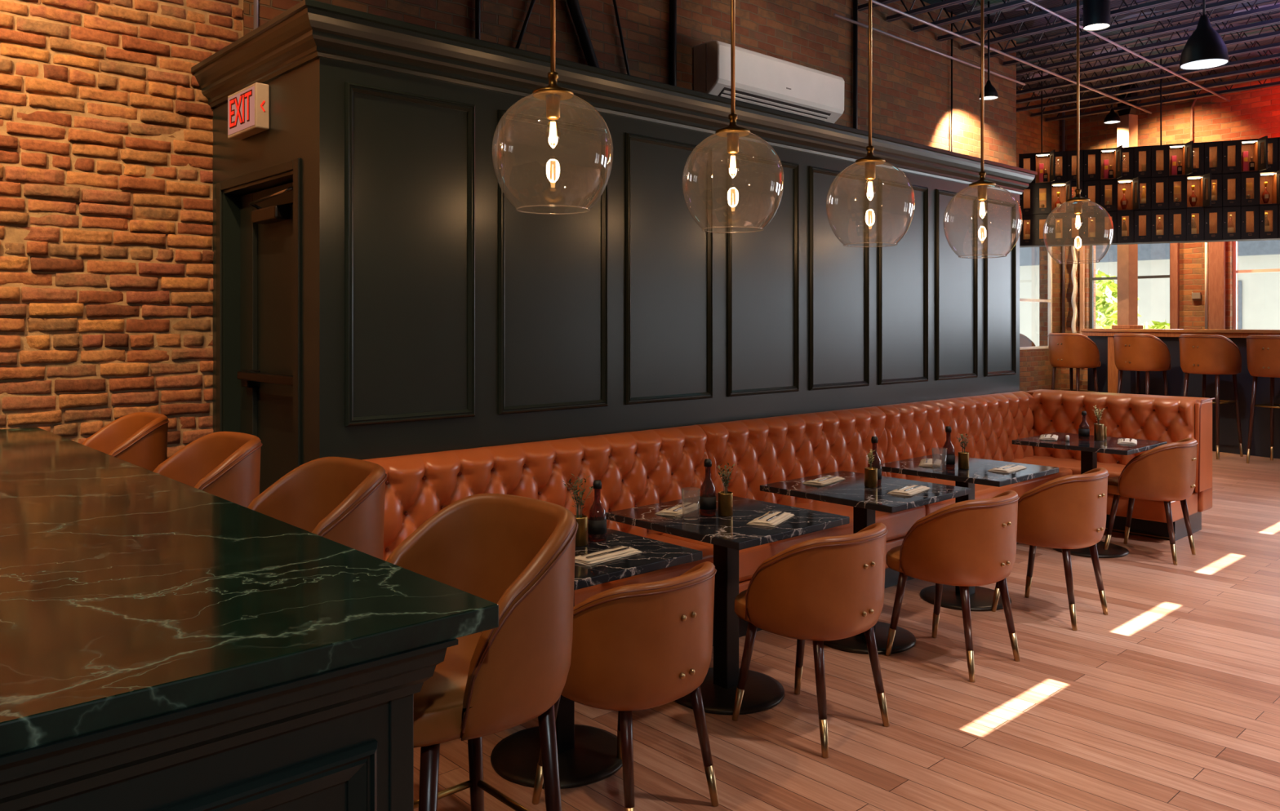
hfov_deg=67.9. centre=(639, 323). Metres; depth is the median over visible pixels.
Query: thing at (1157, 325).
tree
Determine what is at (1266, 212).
bottle
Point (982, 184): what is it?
globe pendant
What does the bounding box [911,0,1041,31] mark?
joist
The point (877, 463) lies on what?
bottle
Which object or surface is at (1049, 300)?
window
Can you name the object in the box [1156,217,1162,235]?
bottle
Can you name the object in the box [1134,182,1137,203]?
grille
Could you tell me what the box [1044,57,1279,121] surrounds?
joist
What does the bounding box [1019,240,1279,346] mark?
house
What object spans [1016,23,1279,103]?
joist
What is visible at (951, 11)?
conduit
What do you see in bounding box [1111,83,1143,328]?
column
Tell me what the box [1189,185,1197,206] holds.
decanter
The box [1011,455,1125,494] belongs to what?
seat cushion
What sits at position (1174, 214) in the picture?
grille
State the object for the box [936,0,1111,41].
joist
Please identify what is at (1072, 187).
grille
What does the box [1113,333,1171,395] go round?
bar stool
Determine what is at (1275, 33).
joist
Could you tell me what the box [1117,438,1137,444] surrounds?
napkin
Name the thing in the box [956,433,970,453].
herb sprig
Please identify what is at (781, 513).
knife
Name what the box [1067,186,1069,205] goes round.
grille
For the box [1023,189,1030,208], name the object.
grille
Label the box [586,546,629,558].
knife
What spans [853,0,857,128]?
conduit
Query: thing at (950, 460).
bottle
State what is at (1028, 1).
conduit
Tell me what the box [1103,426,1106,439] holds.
brass cup
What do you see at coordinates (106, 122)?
wall
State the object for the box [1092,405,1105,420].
herb sprig
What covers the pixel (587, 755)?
pedestal table
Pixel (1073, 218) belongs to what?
grille
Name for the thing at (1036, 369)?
wall
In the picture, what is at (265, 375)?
door
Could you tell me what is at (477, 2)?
conduit
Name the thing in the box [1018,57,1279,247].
shelf
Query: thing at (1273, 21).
joist
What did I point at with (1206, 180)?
grille
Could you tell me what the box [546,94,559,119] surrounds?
bulb socket
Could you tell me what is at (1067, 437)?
salt shaker
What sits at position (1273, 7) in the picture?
joist
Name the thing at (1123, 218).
bottle
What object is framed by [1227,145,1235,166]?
grille
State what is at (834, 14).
conduit
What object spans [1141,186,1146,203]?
bottle
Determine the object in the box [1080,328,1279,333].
countertop
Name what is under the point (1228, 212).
grille
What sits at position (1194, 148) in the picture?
grille
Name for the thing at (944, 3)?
joist
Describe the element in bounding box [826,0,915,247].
globe pendant
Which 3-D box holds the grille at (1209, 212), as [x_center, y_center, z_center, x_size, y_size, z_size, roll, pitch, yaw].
[6.343,-1.106,10.521,0.080,0.232,0.008,0,0,23]
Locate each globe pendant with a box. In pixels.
[492,0,613,214]
[682,0,784,233]
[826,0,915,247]
[942,0,1022,258]
[1043,0,1113,263]
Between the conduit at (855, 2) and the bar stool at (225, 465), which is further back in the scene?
the conduit at (855, 2)
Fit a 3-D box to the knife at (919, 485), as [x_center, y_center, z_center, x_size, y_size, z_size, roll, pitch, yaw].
[1.263,0.763,4.394,0.014,0.003,0.200,0,0,37]
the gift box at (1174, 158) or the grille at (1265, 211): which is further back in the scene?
the gift box at (1174, 158)
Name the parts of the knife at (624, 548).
handle, blade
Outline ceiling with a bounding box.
[922,0,1279,101]
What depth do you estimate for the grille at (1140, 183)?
10.79 m
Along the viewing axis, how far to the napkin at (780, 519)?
3.71 m
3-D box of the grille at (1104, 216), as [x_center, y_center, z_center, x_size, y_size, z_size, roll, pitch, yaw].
[5.384,-1.106,10.928,0.080,0.232,0.008,0,0,23]
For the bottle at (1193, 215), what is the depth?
10.66 m
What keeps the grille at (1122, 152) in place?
attached to the shelf
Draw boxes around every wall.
[0,0,1016,459]
[1016,87,1061,391]
[1039,67,1279,391]
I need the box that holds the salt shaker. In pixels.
[1065,435,1069,441]
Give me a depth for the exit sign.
4.12 m
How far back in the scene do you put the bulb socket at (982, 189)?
5.26 m
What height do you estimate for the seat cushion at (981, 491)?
0.160 m
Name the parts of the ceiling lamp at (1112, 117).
lamp shade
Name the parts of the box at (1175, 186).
lid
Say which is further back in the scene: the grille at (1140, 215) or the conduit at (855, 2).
the grille at (1140, 215)
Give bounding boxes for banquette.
[362,391,1072,646]
[1011,389,1214,541]
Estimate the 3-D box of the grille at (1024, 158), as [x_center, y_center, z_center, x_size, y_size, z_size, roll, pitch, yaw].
[4.585,-1.835,11.268,0.080,0.232,0.008,0,0,23]
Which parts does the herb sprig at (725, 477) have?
stem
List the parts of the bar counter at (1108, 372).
oak post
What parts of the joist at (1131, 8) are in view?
web rod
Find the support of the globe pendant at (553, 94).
hanging from the ceiling
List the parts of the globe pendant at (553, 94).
glass globe, rod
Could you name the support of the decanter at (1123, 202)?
in the shelf
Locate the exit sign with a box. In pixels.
[227,82,269,140]
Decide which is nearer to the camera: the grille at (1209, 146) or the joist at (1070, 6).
the joist at (1070, 6)
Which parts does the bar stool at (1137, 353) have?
leg, leg, backrest, leg, leg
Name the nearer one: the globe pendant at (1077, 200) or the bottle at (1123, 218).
the globe pendant at (1077, 200)
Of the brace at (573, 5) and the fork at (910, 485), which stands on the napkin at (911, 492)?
the fork at (910, 485)
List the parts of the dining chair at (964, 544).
seat, leg, leg, backrest, leg, leg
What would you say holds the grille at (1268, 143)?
attached to the shelf
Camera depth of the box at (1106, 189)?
10.99 m
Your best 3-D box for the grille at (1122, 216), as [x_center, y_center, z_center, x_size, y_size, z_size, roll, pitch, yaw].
[5.544,-1.106,10.860,0.080,0.232,0.008,0,0,23]
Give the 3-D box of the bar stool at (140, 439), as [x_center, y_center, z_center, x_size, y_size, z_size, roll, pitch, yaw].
[-2.122,0.937,3.754,0.463,1.129,0.457,0,0,-43]
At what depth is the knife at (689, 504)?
3.95 m
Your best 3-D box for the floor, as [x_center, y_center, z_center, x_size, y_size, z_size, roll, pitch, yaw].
[2.963,1.550,4.387,16.700,0.100,9.650,0,0,-43]
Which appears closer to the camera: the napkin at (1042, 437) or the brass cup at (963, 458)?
the brass cup at (963, 458)
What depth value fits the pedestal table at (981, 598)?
5.07 m
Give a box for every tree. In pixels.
[1095,269,1142,328]
[1142,320,1169,328]
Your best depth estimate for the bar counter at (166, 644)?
1.40 m
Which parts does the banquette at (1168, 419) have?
seat, panel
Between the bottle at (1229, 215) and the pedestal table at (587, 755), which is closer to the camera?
the pedestal table at (587, 755)
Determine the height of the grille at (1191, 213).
0.232 m
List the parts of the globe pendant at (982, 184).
rod, glass globe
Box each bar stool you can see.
[81,412,168,471]
[153,431,262,507]
[247,457,386,559]
[386,493,577,810]
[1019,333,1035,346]
[1047,333,1100,392]
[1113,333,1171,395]
[1178,334,1243,459]
[1245,335,1279,463]
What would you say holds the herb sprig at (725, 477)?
in the brass cup at (725, 500)
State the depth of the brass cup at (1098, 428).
6.27 m
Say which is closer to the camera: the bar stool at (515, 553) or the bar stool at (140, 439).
the bar stool at (515, 553)
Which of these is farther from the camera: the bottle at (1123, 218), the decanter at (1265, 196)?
the bottle at (1123, 218)
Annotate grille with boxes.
[1023,158,1030,169]
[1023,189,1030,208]
[1023,219,1030,239]
[1039,188,1046,208]
[1039,219,1046,239]
[1055,155,1062,176]
[1055,218,1062,238]
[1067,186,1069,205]
[1071,155,1076,175]
[1071,186,1076,206]
[1071,217,1079,237]
[1088,154,1095,174]
[1088,186,1095,205]
[1088,217,1095,237]
[1104,185,1111,204]
[1104,216,1111,236]
[1117,151,1119,171]
[1121,216,1128,235]
[1122,151,1128,172]
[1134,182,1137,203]
[1138,151,1146,171]
[1138,215,1146,235]
[1139,182,1146,203]
[1155,150,1163,170]
[1155,182,1163,203]
[1155,214,1163,235]
[1173,181,1181,202]
[1173,213,1181,234]
[1186,146,1190,168]
[1191,213,1199,234]
[1193,147,1199,168]
[1205,179,1208,199]
[1208,146,1217,167]
[1208,212,1217,233]
[1211,179,1217,200]
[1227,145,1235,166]
[1227,178,1235,199]
[1227,212,1235,232]
[1245,177,1253,199]
[1245,211,1253,232]
[1260,142,1263,164]
[1264,210,1272,231]
[1267,142,1272,164]
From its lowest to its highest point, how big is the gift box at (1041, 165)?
0.235 m
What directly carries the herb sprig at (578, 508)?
in the brass cup at (581, 536)
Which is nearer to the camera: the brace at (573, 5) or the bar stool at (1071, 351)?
the brace at (573, 5)
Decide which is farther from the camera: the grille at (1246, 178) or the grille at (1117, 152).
the grille at (1117, 152)
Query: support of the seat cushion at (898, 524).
on the banquette at (637, 468)
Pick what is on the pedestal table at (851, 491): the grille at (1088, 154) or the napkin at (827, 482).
the napkin at (827, 482)
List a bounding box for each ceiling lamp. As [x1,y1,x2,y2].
[979,0,998,100]
[1083,0,1110,31]
[1103,80,1120,124]
[1179,0,1228,70]
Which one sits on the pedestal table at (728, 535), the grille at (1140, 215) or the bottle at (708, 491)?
the bottle at (708, 491)
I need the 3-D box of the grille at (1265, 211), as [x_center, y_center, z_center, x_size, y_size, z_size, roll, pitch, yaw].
[6.822,-1.106,10.317,0.080,0.232,0.008,0,0,23]
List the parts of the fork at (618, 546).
handle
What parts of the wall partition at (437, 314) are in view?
panel moulding, panel moulding, crown moulding, panel moulding, panel moulding, panel moulding, panel moulding, panel moulding, panel moulding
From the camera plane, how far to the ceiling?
10.06 m
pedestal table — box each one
[490,528,702,789]
[605,493,849,715]
[760,471,970,654]
[881,453,1058,612]
[1012,432,1166,558]
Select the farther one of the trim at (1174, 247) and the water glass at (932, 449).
the trim at (1174, 247)
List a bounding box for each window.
[1019,246,1052,350]
[1089,245,1117,328]
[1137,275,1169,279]
[1232,241,1279,329]
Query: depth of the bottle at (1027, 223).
11.34 m
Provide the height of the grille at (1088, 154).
0.232 m
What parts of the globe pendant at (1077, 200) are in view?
rod, glass globe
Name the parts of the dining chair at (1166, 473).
seat, leg, leg, backrest, leg, leg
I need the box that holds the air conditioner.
[693,40,844,123]
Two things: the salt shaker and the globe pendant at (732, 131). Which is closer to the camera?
the globe pendant at (732, 131)
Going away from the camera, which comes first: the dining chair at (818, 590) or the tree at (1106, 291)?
the dining chair at (818, 590)
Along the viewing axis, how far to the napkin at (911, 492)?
4.35 m
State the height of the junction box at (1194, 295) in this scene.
0.080 m
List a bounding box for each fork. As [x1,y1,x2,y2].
[580,545,622,555]
[666,502,687,510]
[758,511,777,519]
[897,484,914,490]
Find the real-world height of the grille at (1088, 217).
0.232 m
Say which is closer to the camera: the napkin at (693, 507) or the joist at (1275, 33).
the napkin at (693, 507)
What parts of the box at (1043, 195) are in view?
lid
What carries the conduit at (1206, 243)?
attached to the wall at (1255, 113)
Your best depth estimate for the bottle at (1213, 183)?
10.59 m
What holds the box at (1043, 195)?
in the shelf
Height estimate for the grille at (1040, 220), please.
0.232 m
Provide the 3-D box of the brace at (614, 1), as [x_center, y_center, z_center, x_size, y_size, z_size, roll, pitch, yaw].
[-0.131,-1.950,6.386,0.269,0.905,0.020,0,0,-43]
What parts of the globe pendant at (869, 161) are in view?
rod, glass globe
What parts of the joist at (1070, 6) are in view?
web rod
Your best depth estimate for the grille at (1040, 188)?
11.20 m
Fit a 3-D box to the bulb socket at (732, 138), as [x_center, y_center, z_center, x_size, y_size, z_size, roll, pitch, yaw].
[0.379,-0.732,3.880,0.048,0.078,0.048,0,0,-43]
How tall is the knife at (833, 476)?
0.003 m
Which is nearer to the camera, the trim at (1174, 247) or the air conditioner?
the air conditioner
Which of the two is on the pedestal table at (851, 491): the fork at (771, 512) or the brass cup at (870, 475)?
the brass cup at (870, 475)
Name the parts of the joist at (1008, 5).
web rod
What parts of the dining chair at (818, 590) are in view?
seat, leg, leg, backrest, leg, leg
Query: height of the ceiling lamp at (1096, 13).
0.530 m
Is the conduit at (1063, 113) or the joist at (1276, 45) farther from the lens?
the conduit at (1063, 113)
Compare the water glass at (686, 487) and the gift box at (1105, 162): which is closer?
the water glass at (686, 487)
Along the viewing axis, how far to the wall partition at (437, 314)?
4.60 m
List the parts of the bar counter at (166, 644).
panel moulding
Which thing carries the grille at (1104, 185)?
attached to the shelf
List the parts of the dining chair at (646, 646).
leg, leg, leg, backrest, leg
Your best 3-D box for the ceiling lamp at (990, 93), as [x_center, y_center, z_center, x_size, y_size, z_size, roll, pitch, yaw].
[3.306,-2.590,9.015,0.170,0.920,0.170,0,0,-43]
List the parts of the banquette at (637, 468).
seat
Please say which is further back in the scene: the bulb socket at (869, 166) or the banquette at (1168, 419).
the banquette at (1168, 419)
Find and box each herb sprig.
[562,473,592,518]
[716,462,734,493]
[866,448,875,469]
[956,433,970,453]
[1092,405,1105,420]
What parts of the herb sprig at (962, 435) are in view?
stem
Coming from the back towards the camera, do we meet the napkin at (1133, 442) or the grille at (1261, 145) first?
the grille at (1261, 145)
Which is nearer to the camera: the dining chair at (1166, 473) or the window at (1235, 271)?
the dining chair at (1166, 473)
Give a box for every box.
[1039,163,1044,182]
[1039,192,1045,208]
[1103,159,1108,178]
[1105,189,1111,204]
[1171,155,1177,174]
[1173,186,1180,202]
[1191,292,1200,298]
[1242,151,1248,171]
[1246,182,1252,199]
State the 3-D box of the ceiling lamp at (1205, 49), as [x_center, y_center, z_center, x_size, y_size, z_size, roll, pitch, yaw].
[4.627,-2.585,7.800,0.350,0.930,0.350,0,0,-43]
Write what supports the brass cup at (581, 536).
on the pedestal table at (587, 755)
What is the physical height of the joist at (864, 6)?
0.330 m
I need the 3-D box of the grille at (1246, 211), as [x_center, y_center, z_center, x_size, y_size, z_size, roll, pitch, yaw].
[6.662,-1.106,10.385,0.080,0.232,0.008,0,0,23]
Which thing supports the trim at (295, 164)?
attached to the wall partition at (437, 314)
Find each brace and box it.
[515,0,535,48]
[566,0,599,67]
[612,0,630,75]
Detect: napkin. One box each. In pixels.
[574,546,641,566]
[655,502,699,516]
[747,511,795,527]
[801,475,844,485]
[887,484,930,496]
[919,458,941,467]
[988,465,1026,473]
[1039,434,1057,440]
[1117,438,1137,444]
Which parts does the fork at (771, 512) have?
handle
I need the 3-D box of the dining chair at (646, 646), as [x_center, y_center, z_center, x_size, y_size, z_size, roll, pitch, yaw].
[-0.047,1.123,2.962,0.538,0.759,0.531,0,0,43]
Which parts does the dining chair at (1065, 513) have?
leg, backrest, leg, leg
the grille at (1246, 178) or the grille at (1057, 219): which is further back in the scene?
the grille at (1057, 219)
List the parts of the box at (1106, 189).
lid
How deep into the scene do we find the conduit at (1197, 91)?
11.92 m
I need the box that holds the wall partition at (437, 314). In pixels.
[191,0,1037,465]
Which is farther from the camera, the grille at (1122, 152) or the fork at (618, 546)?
the grille at (1122, 152)
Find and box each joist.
[857,0,899,11]
[884,0,970,22]
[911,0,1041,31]
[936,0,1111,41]
[959,0,1182,50]
[983,0,1253,58]
[1001,0,1279,66]
[1016,0,1279,75]
[1016,0,1279,85]
[1016,12,1279,95]
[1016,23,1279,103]
[1016,35,1279,111]
[1030,47,1279,116]
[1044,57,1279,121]
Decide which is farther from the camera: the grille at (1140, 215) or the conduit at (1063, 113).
the conduit at (1063, 113)
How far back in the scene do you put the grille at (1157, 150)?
10.72 m
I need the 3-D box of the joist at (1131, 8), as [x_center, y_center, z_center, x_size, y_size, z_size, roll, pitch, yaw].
[5.233,-2.885,7.252,0.070,0.330,6.014,0,0,-43]
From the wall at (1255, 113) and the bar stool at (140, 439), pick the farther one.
the wall at (1255, 113)
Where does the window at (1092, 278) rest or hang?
in the wall at (1255, 113)
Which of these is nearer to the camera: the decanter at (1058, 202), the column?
the decanter at (1058, 202)
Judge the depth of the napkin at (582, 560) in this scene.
3.13 m
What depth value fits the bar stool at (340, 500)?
2.58 m
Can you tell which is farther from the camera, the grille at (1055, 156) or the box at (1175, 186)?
the grille at (1055, 156)
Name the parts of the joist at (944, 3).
web rod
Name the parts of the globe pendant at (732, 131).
rod, glass globe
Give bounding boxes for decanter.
[1054,191,1062,212]
[1120,188,1128,209]
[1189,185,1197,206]
[1261,182,1270,203]
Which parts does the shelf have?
door, door, door, hanging rod, door, door, door, door, door, door, door, door, door, door, door, door, door, door, door, door, door, door, door, door, door, door, door, door, hanging rod, door, door, door, door, door, door, door, door, door, door, door, door, door, door, door, door, door, door, door, door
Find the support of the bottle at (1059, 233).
in the shelf
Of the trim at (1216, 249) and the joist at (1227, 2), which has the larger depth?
the trim at (1216, 249)
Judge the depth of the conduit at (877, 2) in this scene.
9.45 m
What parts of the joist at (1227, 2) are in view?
web rod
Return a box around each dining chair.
[532,561,719,810]
[732,522,889,758]
[884,490,1020,682]
[991,467,1109,631]
[1103,438,1198,564]
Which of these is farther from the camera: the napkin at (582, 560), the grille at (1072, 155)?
the grille at (1072, 155)
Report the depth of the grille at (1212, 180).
10.52 m
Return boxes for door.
[237,182,293,494]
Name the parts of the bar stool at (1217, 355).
leg, leg, backrest, leg, foot rail, leg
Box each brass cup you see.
[573,515,587,546]
[718,491,733,516]
[864,467,877,488]
[958,451,968,469]
[1093,423,1103,441]
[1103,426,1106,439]
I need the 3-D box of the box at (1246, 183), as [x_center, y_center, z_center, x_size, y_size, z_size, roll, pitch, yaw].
[6.700,-1.422,10.474,0.072,0.240,0.062,0,0,23]
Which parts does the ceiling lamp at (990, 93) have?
stem, lamp shade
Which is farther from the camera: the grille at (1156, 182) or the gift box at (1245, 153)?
the grille at (1156, 182)
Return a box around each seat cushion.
[574,533,713,606]
[661,500,925,582]
[917,462,1072,515]
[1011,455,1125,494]
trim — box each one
[216,158,300,469]
[1080,245,1084,334]
[1169,243,1179,328]
[1208,241,1225,328]
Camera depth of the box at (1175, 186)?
10.72 m
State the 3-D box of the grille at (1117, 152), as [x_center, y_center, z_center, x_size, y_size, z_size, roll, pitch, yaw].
[5.442,-1.835,10.799,0.008,0.232,0.080,0,0,8]
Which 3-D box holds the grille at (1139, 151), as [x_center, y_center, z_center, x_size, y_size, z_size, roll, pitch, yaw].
[5.704,-1.835,10.792,0.080,0.232,0.008,0,0,23]
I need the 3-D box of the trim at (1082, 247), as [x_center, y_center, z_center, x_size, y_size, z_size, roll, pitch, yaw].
[6.012,-0.400,12.921,0.060,2.000,0.050,0,0,-43]
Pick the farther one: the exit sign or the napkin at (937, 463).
the napkin at (937, 463)
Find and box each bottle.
[587,480,606,542]
[699,458,715,515]
[867,436,881,484]
[942,426,955,469]
[1025,222,1030,239]
[1043,168,1048,182]
[1055,220,1061,238]
[1078,411,1089,440]
[1088,220,1094,237]
[1108,164,1113,177]
[1121,217,1127,236]
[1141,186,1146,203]
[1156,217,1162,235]
[1177,160,1182,174]
[1191,215,1196,234]
[1211,182,1216,200]
[1227,214,1234,232]
[1248,156,1254,170]
[1264,212,1269,231]
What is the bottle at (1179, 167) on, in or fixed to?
in the shelf
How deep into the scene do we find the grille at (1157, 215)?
10.72 m
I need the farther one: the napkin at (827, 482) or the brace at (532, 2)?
the brace at (532, 2)
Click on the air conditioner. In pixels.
(761, 79)
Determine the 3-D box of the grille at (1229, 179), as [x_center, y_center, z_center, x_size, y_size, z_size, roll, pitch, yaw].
[6.502,-1.471,10.453,0.080,0.232,0.008,0,0,23]
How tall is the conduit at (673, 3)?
2.050 m
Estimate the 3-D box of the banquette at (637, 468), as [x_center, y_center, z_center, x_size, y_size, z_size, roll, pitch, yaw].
[1.128,1.023,5.471,5.746,0.954,0.670,0,0,-43]
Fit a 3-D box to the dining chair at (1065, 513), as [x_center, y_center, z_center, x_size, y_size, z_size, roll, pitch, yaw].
[2.116,1.123,4.917,0.531,0.759,0.538,0,0,-43]
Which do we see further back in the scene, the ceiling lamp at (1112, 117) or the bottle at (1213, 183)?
the ceiling lamp at (1112, 117)
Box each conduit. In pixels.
[253,0,258,29]
[475,0,480,39]
[669,0,676,85]
[832,13,1025,85]
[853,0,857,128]
[866,0,1151,113]
[951,11,952,151]
[1024,0,1230,102]
[1062,105,1065,333]
[1071,245,1077,333]
[1190,90,1199,141]
[1204,242,1208,328]
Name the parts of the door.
closer arm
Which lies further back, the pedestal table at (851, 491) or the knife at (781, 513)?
the pedestal table at (851, 491)
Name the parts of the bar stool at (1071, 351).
leg, leg, backrest, leg, foot rail, leg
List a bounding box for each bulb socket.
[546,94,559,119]
[727,133,738,154]
[865,162,875,180]
[977,185,986,200]
[1074,200,1082,213]
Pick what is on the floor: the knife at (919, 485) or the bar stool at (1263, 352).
the bar stool at (1263, 352)
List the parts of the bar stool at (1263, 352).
leg, backrest, foot rail, leg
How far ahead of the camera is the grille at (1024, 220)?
11.27 m
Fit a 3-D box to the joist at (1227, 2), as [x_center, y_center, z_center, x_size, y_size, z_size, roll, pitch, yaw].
[5.557,-2.885,7.550,0.070,0.330,6.014,0,0,-43]
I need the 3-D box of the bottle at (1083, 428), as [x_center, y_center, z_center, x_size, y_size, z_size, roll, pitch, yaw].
[2.956,0.684,6.330,0.068,0.192,0.068,0,0,-43]
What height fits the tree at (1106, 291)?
2.540 m
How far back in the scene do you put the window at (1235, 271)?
11.69 m
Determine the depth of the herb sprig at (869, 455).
4.51 m
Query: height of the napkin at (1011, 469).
0.015 m
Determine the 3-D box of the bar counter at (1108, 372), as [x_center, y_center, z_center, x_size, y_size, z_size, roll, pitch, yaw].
[7.317,0.787,10.177,0.400,1.425,5.550,0,0,-29]
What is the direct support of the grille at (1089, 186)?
attached to the shelf
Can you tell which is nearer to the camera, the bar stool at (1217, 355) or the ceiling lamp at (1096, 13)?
the ceiling lamp at (1096, 13)
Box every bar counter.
[0,426,498,810]
[1080,328,1279,458]
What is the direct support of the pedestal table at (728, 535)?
on the floor
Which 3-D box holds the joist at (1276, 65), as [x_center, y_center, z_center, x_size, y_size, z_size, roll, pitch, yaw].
[7.184,-2.885,9.680,0.070,0.330,6.949,0,0,-43]
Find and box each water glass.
[681,487,700,519]
[932,448,946,471]
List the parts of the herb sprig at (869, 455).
stem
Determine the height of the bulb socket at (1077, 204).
0.078 m
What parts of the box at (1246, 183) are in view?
lid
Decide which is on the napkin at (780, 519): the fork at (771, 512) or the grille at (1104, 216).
the fork at (771, 512)
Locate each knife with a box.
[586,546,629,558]
[672,502,693,511]
[765,511,784,521]
[817,475,836,481]
[903,484,920,491]
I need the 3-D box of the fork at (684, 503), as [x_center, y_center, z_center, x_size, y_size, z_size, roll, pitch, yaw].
[0.151,0.763,3.966,0.020,0.002,0.182,0,0,27]
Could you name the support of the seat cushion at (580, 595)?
on the banquette at (637, 468)
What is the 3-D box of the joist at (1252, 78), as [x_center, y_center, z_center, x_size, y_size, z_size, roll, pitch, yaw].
[7.508,-2.885,9.978,0.070,0.330,6.949,0,0,-43]
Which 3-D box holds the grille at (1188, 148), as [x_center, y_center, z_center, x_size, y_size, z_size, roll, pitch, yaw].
[6.081,-1.835,10.528,0.008,0.232,0.080,0,0,8]
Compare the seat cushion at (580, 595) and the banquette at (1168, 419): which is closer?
the seat cushion at (580, 595)
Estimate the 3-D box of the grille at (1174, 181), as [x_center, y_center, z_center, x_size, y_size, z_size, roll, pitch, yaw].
[6.023,-1.471,10.657,0.080,0.232,0.008,0,0,23]
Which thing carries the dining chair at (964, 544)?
on the floor
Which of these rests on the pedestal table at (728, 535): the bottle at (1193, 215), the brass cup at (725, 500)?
the brass cup at (725, 500)
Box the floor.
[413,451,1279,810]
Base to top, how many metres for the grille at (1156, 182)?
0.232 m

